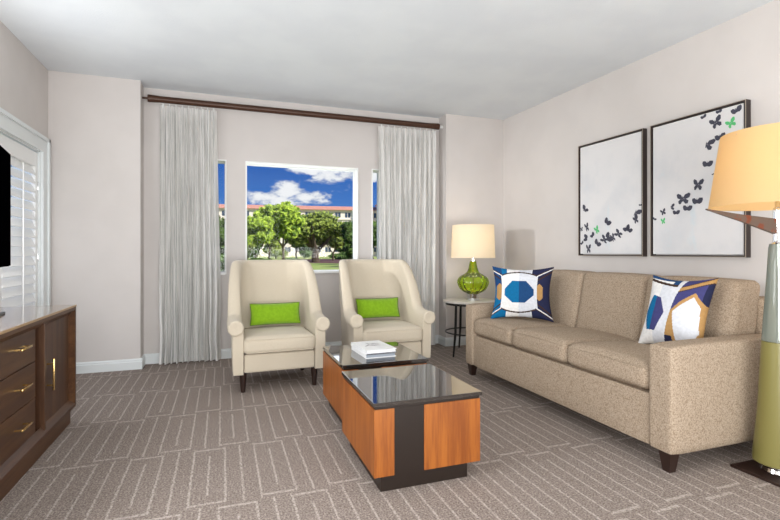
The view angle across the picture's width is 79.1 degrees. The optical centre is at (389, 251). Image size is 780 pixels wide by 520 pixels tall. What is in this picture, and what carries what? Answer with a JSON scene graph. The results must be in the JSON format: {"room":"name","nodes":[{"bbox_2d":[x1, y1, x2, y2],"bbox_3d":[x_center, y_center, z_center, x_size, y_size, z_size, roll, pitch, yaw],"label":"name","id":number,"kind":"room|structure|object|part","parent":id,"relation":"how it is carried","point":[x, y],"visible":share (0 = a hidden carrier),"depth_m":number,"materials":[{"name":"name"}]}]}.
{"room":"hotel room","nodes":[
{"label":"hotel room","id":0,"kind":"room"},
{"bbox_2d":[0,21,47,137],"bbox_3d":[-2.120,-0.260,1.273,0.200,2.740,7.020,0,0,-20],"label":"wall","id":1,"kind":"structure","parent":0,"point":[23,78],"depth_m":3.69,"materials":[{"name":"paint"}]},
{"bbox_2d":[0,107,50,306],"bbox_3d":[-2.440,0.013,2.226,0.236,2.015,4.090,0,0,-20],"label":"window","id":2,"kind":"structure","parent":1,"relation":"in","point":[27,281],"depth_m":3.85,"materials":[{"name":"white paint"}]},
{"bbox_3d":[-2.901,0.062,3.678,0.030,1.815,0.754,0,0,-20],"label":"shutter frame","id":3,"kind":"part","parent":2,"relation":"part of","materials":[{"name":"white wood"}]},
{"bbox_3d":[-2.865,0.072,3.691,0.008,1.555,0.012,0,0,-20],"label":"tilt rod","id":4,"kind":"part","parent":2,"relation":"part of","materials":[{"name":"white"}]},
{"bbox_2d":[48,70,502,362],"bbox_3d":[-0.747,-0.260,5.275,5.070,2.740,0.400,0,0,-20],"label":"wall","id":5,"kind":"structure","parent":0,"point":[104,137],"depth_m":4.70,"materials":[{"name":"paint"}]},
{"bbox_2d":[218,159,225,274],"bbox_3d":[-1.804,-0.362,4.976,0.150,1.198,0.194,0,0,-20],"label":"window","id":6,"kind":"structure","parent":5,"relation":"in","point":[220,161],"depth_m":4.92,"materials":[{"name":"white"}]},
{"bbox_2d":[76,335,465,373],"bbox_3d":[-0.866,1.060,5.117,4.740,0.100,0.218,0,0,-20],"label":"baseboard","id":7,"kind":"structure","parent":5,"relation":"attached to","point":[125,364],"depth_m":4.46,"materials":[{"name":"white paint"}]},
{"bbox_2d":[142,94,442,129],"bbox_3d":[-0.886,-1.496,5.114,3.216,0.074,0.074,0,0,-20],"label":"curtain rod","id":8,"kind":"object","parent":5,"relation":"attached to","point":[150,98],"visible":1,"depth_m":5.01,"materials":[{"name":"brown wood"}]},
{"bbox_2d":[159,103,220,364],"bbox_3d":[-1.993,-0.179,4.720,0.578,2.555,0.116,0,0,-20],"label":"curtain","id":9,"kind":"object","parent":8,"relation":"hanging from","point":[189,240],"visible":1,"depth_m":4.72,"materials":[{"name":"white fabric"}]},
{"bbox_2d":[378,124,435,344],"bbox_3d":[0.203,-0.179,5.501,0.725,2.555,0.116,0,0,-20],"label":"curtain","id":10,"kind":"object","parent":8,"relation":"hanging from","point":[407,157],"visible":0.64,"depth_m":5.52,"materials":[{"name":"white fabric"}]},
{"bbox_2d":[245,161,357,272],"bbox_3d":[-0.973,-0.362,5.272,1.234,1.198,0.194,0,0,-20],"label":"window","id":11,"kind":"structure","parent":5,"relation":"in","point":[247,163],"depth_m":5.35,"materials":[{"name":"white"}]},
{"bbox_2d":[372,169,378,258],"bbox_3d":[-0.175,-0.362,5.556,0.135,1.198,0.194,0,0,-20],"label":"window","id":12,"kind":"structure","parent":5,"relation":"in","point":[373,170],"depth_m":5.61,"materials":[{"name":"white"}]},
{"bbox_2d":[0,0,773,119],"bbox_3d":[0.302,-1.690,2.029,5.470,0.120,7.220,0,0,-20],"label":"ceiling","id":13,"kind":"structure","parent":0,"point":[492,59],"depth_m":3.71,"materials":[{"name":"paint"}]},
{"bbox_2d":[0,343,779,519],"bbox_3d":[0.302,1.140,2.029,5.470,0.060,7.220,0,0,-20],"label":"floor","id":14,"kind":"structure","parent":0,"point":[179,441],"depth_m":2.42,"materials":[{"name":"carpet"}]},
{"bbox_2d":[0,305,76,501],"bbox_3d":[-2.018,0.727,2.185,0.553,0.766,1.730,0,0,-20],"label":"dresser","id":15,"kind":"object","parent":14,"relation":"on","point":[38,343],"visible":1,"depth_m":2.48,"materials":[{"name":"brown wood"}]},
{"bbox_2d":[0,145,10,315],"bbox_3d":[-2.164,-0.146,2.485,0.180,0.980,1.288,0,0,-30],"label":"television","id":16,"kind":"object","parent":15,"relation":"on","point":[5,157],"visible":1,"depth_m":2.91,"materials":[{"name":"black"}]},
{"bbox_3d":[-2.000,0.480,2.152,0.465,0.188,0.567,0,0,-20],"label":"drawer","id":17,"kind":"part","parent":15,"relation":"part of","materials":[{"name":"brown wood"}]},
{"bbox_3d":[-2.000,0.672,2.152,0.465,0.188,0.567,0,0,-20],"label":"drawer","id":18,"kind":"part","parent":15,"relation":"part of","materials":[{"name":"brown wood"}]},
{"bbox_3d":[-2.000,0.864,2.152,0.465,0.188,0.567,0,0,-20],"label":"drawer","id":19,"kind":"part","parent":15,"relation":"part of","materials":[{"name":"brown wood"}]},
{"bbox_3d":[-1.785,0.469,2.299,0.038,0.012,0.130,0,0,-20],"label":"handle","id":20,"kind":"part","parent":15,"relation":"part of","materials":[{"name":"gold metal"}]},
{"bbox_3d":[-1.785,0.660,2.299,0.038,0.012,0.130,0,0,-20],"label":"handle","id":21,"kind":"part","parent":15,"relation":"part of","materials":[{"name":"gold metal"}]},
{"bbox_3d":[-1.785,0.853,2.299,0.038,0.012,0.130,0,0,-20],"label":"handle","id":22,"kind":"part","parent":15,"relation":"part of","materials":[{"name":"gold metal"}]},
{"bbox_3d":[-2.022,0.350,2.183,0.545,0.012,1.730,0,0,-20],"label":"panel","id":23,"kind":"part","parent":15,"relation":"part of","materials":[{"name":"brown wood"}]},
{"bbox_3d":[-1.916,0.692,2.667,0.038,0.180,0.012,0,0,-20],"label":"handle","id":24,"kind":"part","parent":15,"relation":"part of","materials":[{"name":"gold metal"}]},
{"bbox_3d":[-2.206,0.672,2.732,0.465,0.572,0.477,0,0,-20],"label":"cabinet door","id":25,"kind":"part","parent":15,"relation":"part of","materials":[{"name":"brown wood"}]},
{"bbox_2d":[227,260,329,392],"bbox_3d":[-1.023,0.593,4.168,0.809,1.035,0.855,0,0,-21],"label":"armchair","id":26,"kind":"object","parent":14,"relation":"on","point":[272,347],"visible":0.98,"depth_m":3.98,"materials":[{"name":"beige fabric"}]},
{"bbox_3d":[-1.166,1.035,3.743,0.060,0.150,0.060,0,0,-21],"label":"leg","id":27,"kind":"part","parent":26,"relation":"part of","materials":[{"name":"black wood"}]},
{"bbox_2d":[250,302,300,325],"bbox_3d":[-1.018,0.547,4.191,0.443,0.189,0.116,0,0,-24],"label":"lumbar pillow","id":28,"kind":"object","parent":26,"relation":"on","point":[263,313],"visible":1,"depth_m":4.15,"materials":[{"name":"green fabric"}]},
{"bbox_3d":[-0.992,0.883,4.085,0.566,0.161,0.588,0,0,-21],"label":"rail","id":29,"kind":"part","parent":26,"relation":"part of","materials":[{"name":"beige fabric"}]},
{"bbox_2d":[244,325,314,354],"bbox_3d":[-0.972,0.743,4.032,0.584,0.168,0.550,0,0,-21],"label":"seat cushion","id":30,"kind":"object","parent":26,"relation":"on","point":[294,339],"depth_m":3.82,"materials":[{"name":"beige fabric"}]},
{"bbox_3d":[-0.634,1.035,3.948,0.060,0.150,0.060,0,0,-21],"label":"leg","id":31,"kind":"part","parent":26,"relation":"part of","materials":[{"name":"black wood"}]},
{"bbox_2d":[323,342,427,422],"bbox_3d":[-0.121,0.900,3.253,0.570,0.420,0.610,0,0,-20],"label":"coffee table","id":32,"kind":"object","parent":14,"relation":"on","point":[336,359],"visible":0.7,"depth_m":3.09,"materials":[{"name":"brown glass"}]},
{"bbox_2d":[352,347,395,358],"bbox_3d":[-0.116,0.676,3.233,0.212,0.026,0.316,0,0,-22],"label":"book","id":33,"kind":"object","parent":32,"relation":"on","point":[390,354],"visible":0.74,"depth_m":3.10,"materials":[{"name":"grey paper"}]},
{"bbox_2d":[351,340,396,354],"bbox_3d":[-0.116,0.651,3.238,0.212,0.025,0.316,0,0,-24],"label":"book","id":34,"kind":"object","parent":33,"relation":"on","point":[376,346],"visible":1,"depth_m":3.18,"materials":[{"name":"white paper"}]},
{"bbox_3d":[-0.121,0.700,3.253,0.570,0.019,0.610,0,0,-20],"label":"glass","id":35,"kind":"part","parent":32,"relation":"part of","materials":[{"name":"black glass"}]},
{"bbox_2d":[339,259,435,357],"bbox_3d":[-0.108,0.593,4.553,0.809,1.035,0.855,0,0,-21],"label":"armchair","id":36,"kind":"object","parent":14,"relation":"on","point":[358,278],"visible":0.77,"depth_m":4.52,"materials":[{"name":"beige fabric"}]},
{"bbox_2d":[356,297,399,318],"bbox_3d":[-0.117,0.542,4.576,0.441,0.189,0.112,0,0,-21],"label":"lumbar pillow","id":37,"kind":"object","parent":36,"relation":"on","point":[374,307],"visible":0.97,"depth_m":4.54,"materials":[{"name":"green fabric"}]},
{"bbox_2d":[363,320,422,342],"bbox_3d":[-0.058,0.743,4.415,0.584,0.168,0.550,0,0,-21],"label":"seat cushion","id":38,"kind":"object","parent":36,"relation":"on","point":[399,331],"depth_m":4.21,"materials":[{"name":"beige fabric"}]},
{"bbox_3d":[-0.078,0.883,4.468,0.566,0.161,0.588,0,0,-21],"label":"rail","id":39,"kind":"part","parent":36,"relation":"part of","materials":[{"name":"beige fabric"}]},
{"bbox_2d":[342,364,481,491],"bbox_3d":[0.088,0.900,2.531,0.561,0.420,0.618,0,0,-20],"label":"coffee table","id":40,"kind":"object","parent":14,"relation":"on","point":[412,425],"visible":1,"depth_m":2.27,"materials":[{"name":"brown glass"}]},
{"bbox_3d":[-0.011,0.877,2.496,0.150,0.309,0.606,0,0,-20],"label":"black panel","id":41,"kind":"part","parent":40,"relation":"part of","materials":[{"name":"black laminate"}]},
{"bbox_3d":[0.088,0.700,2.531,0.561,0.019,0.618,0,0,-20],"label":"glass","id":42,"kind":"part","parent":40,"relation":"part of","materials":[{"name":"black glass"}]},
{"bbox_2d":[443,297,494,356],"bbox_3d":[0.871,0.819,5.202,0.580,0.584,0.597,0,0,-20],"label":"side table","id":43,"kind":"object","parent":14,"relation":"on","point":[461,302],"visible":0.55,"depth_m":5.03,"materials":[{"name":"stone"}]},
{"bbox_3d":[0.686,0.830,4.996,0.072,0.562,0.027,0,0,-42],"label":"leg","id":44,"kind":"part","parent":43,"relation":"part of","materials":[{"name":"black metal"}]},
{"bbox_3d":[0.809,0.830,5.459,0.027,0.562,0.072,0,0,-20],"label":"leg","id":45,"kind":"part","parent":43,"relation":"part of","materials":[{"name":"black metal"}]},
{"bbox_2d":[451,224,494,299],"bbox_3d":[0.916,0.116,5.209,0.480,0.822,0.480,0,0,-20],"label":"table lamp","id":46,"kind":"object","parent":43,"relation":"on","point":[472,241],"visible":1,"depth_m":5.03,"materials":[{"name":"green glass"},{"name":"cream fabric"},{"name":"polished chrome"}]},
{"bbox_3d":[0.916,0.181,5.209,0.011,0.550,0.012,0,0,-20],"label":"stem","id":47,"kind":"part","parent":46,"relation":"part of","materials":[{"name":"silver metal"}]},
{"bbox_3d":[0.916,-0.116,5.209,0.480,0.360,0.480,0,0,-20],"label":"lamp shade","id":48,"kind":"part","parent":46,"relation":"part of","materials":[{"name":"white fabric"}]},
{"bbox_3d":[0.916,0.279,5.209,0.347,0.355,0.347,0,0,-20],"label":"glass","id":49,"kind":"part","parent":46,"relation":"part of","materials":[{"name":"green glass"}]},
{"bbox_2d":[466,270,764,472],"bbox_3d":[1.507,0.634,3.478,1.008,0.952,2.102,0,0,-20],"label":"sofa","id":50,"kind":"object","parent":14,"relation":"on","point":[676,397],"visible":0.9,"depth_m":2.75,"materials":[{"name":"beige fabric"}]},
{"bbox_3d":[0.747,1.058,4.269,0.068,0.105,0.068,0,0,-20],"label":"leg","id":51,"kind":"part","parent":50,"relation":"part of","materials":[{"name":"black wood"}]},
{"bbox_3d":[1.165,0.740,4.400,0.975,0.552,0.135,0,0,-20],"label":"arm","id":52,"kind":"part","parent":50,"relation":"part of","materials":[{"name":"beige fabric"}]},
{"bbox_2d":[490,266,553,321],"bbox_3d":[1.130,0.353,4.044,0.520,0.456,0.200,0,0,20],"label":"throw pillow","id":53,"kind":"object","parent":50,"relation":"on","point":[518,293],"visible":1,"depth_m":3.98,"materials":[{"name":"multicoloured fabric"}]},
{"bbox_2d":[475,317,570,345],"bbox_3d":[1.163,0.671,4.021,0.724,0.202,0.581,0,0,-20],"label":"seat cushion","id":54,"kind":"object","parent":50,"relation":"on","point":[496,331],"depth_m":3.89,"materials":[{"name":"beige fabric"}]},
{"bbox_2d":[549,270,592,326],"bbox_3d":[1.534,0.410,4.153,0.304,0.503,0.584,0,0,-20],"label":"cushion","id":55,"kind":"object","parent":50,"relation":"on","point":[566,286],"depth_m":3.97,"materials":[{"name":"beige fabric"}]},
{"bbox_2d":[512,327,632,362],"bbox_3d":[1.362,0.671,3.462,0.724,0.202,0.623,0,0,-20],"label":"seat cushion","id":56,"kind":"object","parent":50,"relation":"on","point":[531,344],"depth_m":3.33,"materials":[{"name":"beige fabric"}]},
{"bbox_2d":[568,341,649,389],"bbox_3d":[1.571,0.671,2.875,0.724,0.202,0.638,0,0,-20],"label":"seat cushion","id":57,"kind":"object","parent":50,"relation":"on","point":[610,365],"depth_m":2.75,"materials":[{"name":"beige fabric"}]},
{"bbox_2d":[576,272,660,340],"bbox_3d":[1.733,0.410,3.594,0.304,0.503,0.626,0,0,-20],"label":"cushion","id":58,"kind":"object","parent":50,"relation":"on","point":[608,302],"depth_m":3.50,"materials":[{"name":"beige fabric"}]},
{"bbox_3d":[1.415,1.058,2.393,0.068,0.105,0.068,0,0,-20],"label":"leg","id":59,"kind":"part","parent":50,"relation":"part of","materials":[{"name":"black wood"}]},
{"bbox_2d":[638,275,718,343],"bbox_3d":[1.739,0.370,2.869,0.216,0.444,0.405,0,0,-26],"label":"throw pillow","id":60,"kind":"object","parent":50,"relation":"on","point":[677,310],"visible":0.89,"depth_m":2.80,"materials":[{"name":"multicoloured fabric"}]},
{"bbox_2d":[639,276,759,338],"bbox_3d":[1.942,0.410,3.007,0.304,0.503,0.641,0,0,-20],"label":"cushion","id":61,"kind":"object","parent":50,"relation":"on","point":[734,308],"depth_m":2.74,"materials":[{"name":"beige fabric"}]},
{"bbox_3d":[1.823,0.740,2.551,0.975,0.552,0.145,0,0,-20],"label":"arm","id":62,"kind":"part","parent":50,"relation":"part of","materials":[{"name":"beige fabric"}]},
{"bbox_3d":[1.907,0.637,3.620,0.160,0.745,2.062,0,0,-20],"label":"frame","id":63,"kind":"part","parent":50,"relation":"part of","materials":[{"name":"beige fabric"}]},
{"bbox_2d":[705,122,779,486],"bbox_3d":[1.945,0.256,2.364,0.584,1.708,0.584,0,0,37],"label":"floor lamp","id":64,"kind":"object","parent":14,"relation":"on","point":[746,177],"visible":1,"depth_m":2.33,"materials":[{"name":"beige fabric"}]},
{"bbox_3d":[1.746,-0.152,2.353,0.358,0.125,0.024,0,0,-3],"label":"tapered arm","id":65,"kind":"part","parent":64,"relation":"part of"},
{"bbox_3d":[1.945,-0.414,2.364,0.584,0.368,0.584,0,0,-20],"label":"lamp shade","id":66,"kind":"part","parent":64,"relation":"part of","materials":[{"name":"beige fabric"}]},
{"bbox_3d":[1.970,1.103,2.368,0.350,0.014,0.280,0,0,-20],"label":"plate","id":67,"kind":"part","parent":64,"relation":"part of","materials":[{"name":"black wood"}]},
{"bbox_3d":[1.945,0.753,2.364,0.212,0.610,0.212,0,0,-20],"label":"olive glass","id":68,"kind":"part","parent":64,"relation":"part of","materials":[{"name":"yellow"}]},
{"bbox_3d":[1.945,0.203,2.364,0.136,0.486,0.136,0,0,-20],"label":"clear glass","id":69,"kind":"part","parent":64,"relation":"part of","materials":[{"name":"clear glass"}]},
{"bbox_2d":[503,0,779,295],"bbox_3d":[2.710,-0.260,2.780,0.430,2.740,6.620,0,0,-20],"label":"wall","id":70,"kind":"structure","parent":0,"point":[736,59],"depth_m":4.07,"materials":[{"name":"paint"}]},
{"bbox_2d":[578,128,646,255],"bbox_3d":[1.985,-0.495,4.259,0.051,1.064,0.725,0,0,-21],"label":"framed picture","id":71,"kind":"object","parent":70,"relation":"attached to","point":[612,171],"visible":1,"depth_m":4.19,"materials":[{"name":"white paper"}]},
{"bbox_2d":[650,99,750,257],"bbox_3d":[2.277,-0.495,3.516,0.051,1.064,0.731,0,0,-21],"label":"framed picture","id":72,"kind":"object","parent":70,"relation":"attached to","point":[683,150],"visible":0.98,"depth_m":3.52,"materials":[{"name":"white paper"}]},
{"label":"outside","id":73,"kind":"structure","parent":0,"visible":0},
{"bbox_2d":[248,256,376,269],"bbox_3d":[-28.072,1.710,168.333,380.000,0.200,324.000,0,0,-20],"label":"lawn","id":74,"kind":"structure","parent":73,"point":[316,266],"depth_m":60.80,"materials":[{"name":"green plant"}]},
{"bbox_2d":[220,254,224,270],"bbox_3d":[-9.912,0.865,27.853,2.455,1.640,2.310,0,0,-20],"label":"bush","id":75,"kind":"object","parent":74,"relation":"on","point":[222,257],"visible":0.2,"depth_m":27.36,"materials":[{"name":"green plant"}]},
{"bbox_2d":[219,215,248,265],"bbox_3d":[-14.936,-0.879,41.782,4.883,5.123,4.806,0,0,42],"label":"tree","id":76,"kind":"object","parent":74,"relation":"on","point":[221,222],"visible":0.16,"depth_m":40.60,"materials":[{"name":"green plant"}]},
{"bbox_2d":[222,236,255,252],"bbox_3d":[-20.518,-1.379,64.043,4.698,6.083,4.582,0,0,2],"label":"tree","id":77,"kind":"object","parent":74,"relation":"on","point":[252,245],"visible":0.03,"depth_m":64.30,"materials":[{"name":"green plant"}]},
{"bbox_2d":[247,245,261,258],"bbox_3d":[-29.155,-0.553,96.188,6.189,4.451,6.683,0,0,-20],"label":"tree","id":78,"kind":"object","parent":74,"relation":"on","point":[250,254],"visible":0.25,"depth_m":94.93,"materials":[{"name":"green plant"}]},
{"bbox_2d":[247,257,271,259],"bbox_3d":[-11.407,1.073,39.866,2.948,1.328,3.162,0,0,-20],"label":"bush","id":79,"kind":"object","parent":74,"relation":"on","point":[251,258],"visible":0.02,"depth_m":40.12,"materials":[{"name":"green plant"}]},
{"bbox_2d":[247,215,274,257],"bbox_3d":[-14.860,-1.303,51.878,4.660,5.867,4.072,0,0,-20],"label":"tree","id":80,"kind":"object","parent":74,"relation":"on","point":[260,231],"visible":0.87,"depth_m":51.51,"materials":[{"name":"green plant"}]},
{"bbox_2d":[252,206,279,258],"bbox_3d":[-15.431,-2.082,59.938,4.650,7.420,4.007,0,0,-20],"label":"tree","id":81,"kind":"object","parent":74,"relation":"on","point":[256,213],"visible":0.09,"depth_m":59.29,"materials":[{"name":"green plant"}]},
{"bbox_3d":[-15.431,-3.476,59.938,4.650,4.631,4.007,0,0,-20],"label":"crown","id":82,"kind":"part","parent":81,"relation":"part of","materials":[{"name":"green plant"}]},
{"bbox_2d":[262,240,287,258],"bbox_3d":[-27.128,-0.842,111.744,6.440,4.907,6.537,0,0,-20],"label":"tree","id":83,"kind":"object","parent":74,"relation":"on","point":[276,249],"visible":0.76,"depth_m":109.94,"materials":[{"name":"green plant"}]},
{"bbox_2d":[259,201,305,259],"bbox_3d":[-12.657,-2.188,55.767,5.310,7.615,5.948,0,0,-20],"label":"tree","id":84,"kind":"object","parent":74,"relation":"on","point":[285,227],"visible":0.81,"depth_m":54.69,"materials":[{"name":"green plant"}]},
{"bbox_3d":[-12.657,-3.680,55.767,5.310,4.631,5.948,0,0,-20],"label":"crown","id":85,"kind":"part","parent":84,"relation":"part of","materials":[{"name":"green plant"}]},
{"bbox_2d":[219,204,376,256],"bbox_3d":[-33.790,-8.590,171.813,132.000,20.400,18.100,0,0,-12],"label":"hotel building","id":86,"kind":"structure","parent":74,"relation":"on","point":[345,214],"depth_m":167.92,"materials":[{"name":"concrete"}]},
{"bbox_2d":[291,243,312,257],"bbox_3d":[-21.779,-1.142,118.202,6.179,5.752,6.384,0,0,-20],"label":"tree","id":87,"kind":"object","parent":74,"relation":"on","point":[306,251],"visible":0.54,"depth_m":116.71,"materials":[{"name":"green plant"}]},
{"bbox_2d":[299,259,340,262],"bbox_3d":[-10.468,1.610,85.906,18.563,0.040,44.000,0,0,-20],"label":"mulch bed","id":88,"kind":"object","parent":74,"relation":"on","point":[308,260],"visible":0.15,"depth_m":88.29,"materials":[{"name":"brown soil"}]},
{"bbox_2d":[284,210,343,261],"bbox_3d":[-11.912,-2.415,74.276,11.795,8.292,9.394,0,0,-20],"label":"tree","id":89,"kind":"object","parent":88,"relation":"on","point":[319,230],"visible":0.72,"depth_m":72.52,"materials":[{"name":"green plant"}]},
{"bbox_2d":[327,236,344,260],"bbox_3d":[-10.533,-1.571,88.558,5.991,6.366,4.635,0,0,-20],"label":"tree","id":90,"kind":"object","parent":88,"relation":"on","point":[338,244],"visible":0.3,"depth_m":87.51,"materials":[{"name":"green plant"}]},
{"bbox_3d":[-10.533,-2.570,88.558,5.991,4.367,4.635,0,0,-20],"label":"crown","id":91,"kind":"part","parent":90,"relation":"part of","materials":[{"name":"green plant"}]},
{"bbox_2d":[328,252,346,259],"bbox_3d":[-10.053,0.844,100.064,6.510,2.202,6.410,0,0,-20],"label":"bush","id":92,"kind":"object","parent":88,"relation":"on","point":[341,255],"visible":0.44,"depth_m":98.84,"materials":[{"name":"green plant"}]},
{"bbox_2d":[340,221,352,258],"bbox_3d":[-4.750,-1.227,60.008,3.069,5.755,3.223,0,0,-20],"label":"tree","id":93,"kind":"object","parent":74,"relation":"on","point":[347,227],"visible":0.6,"depth_m":59.29,"materials":[{"name":"green plant"}]},
{"bbox_2d":[373,220,376,258],"bbox_3d":[-1.607,-1.260,50.029,4.857,5.766,4.661,0,0,-20],"label":"tree","id":94,"kind":"object","parent":74,"relation":"on","point":[374,222],"visible":0.09,"depth_m":48.39,"materials":[{"name":"green plant"}]}
]}

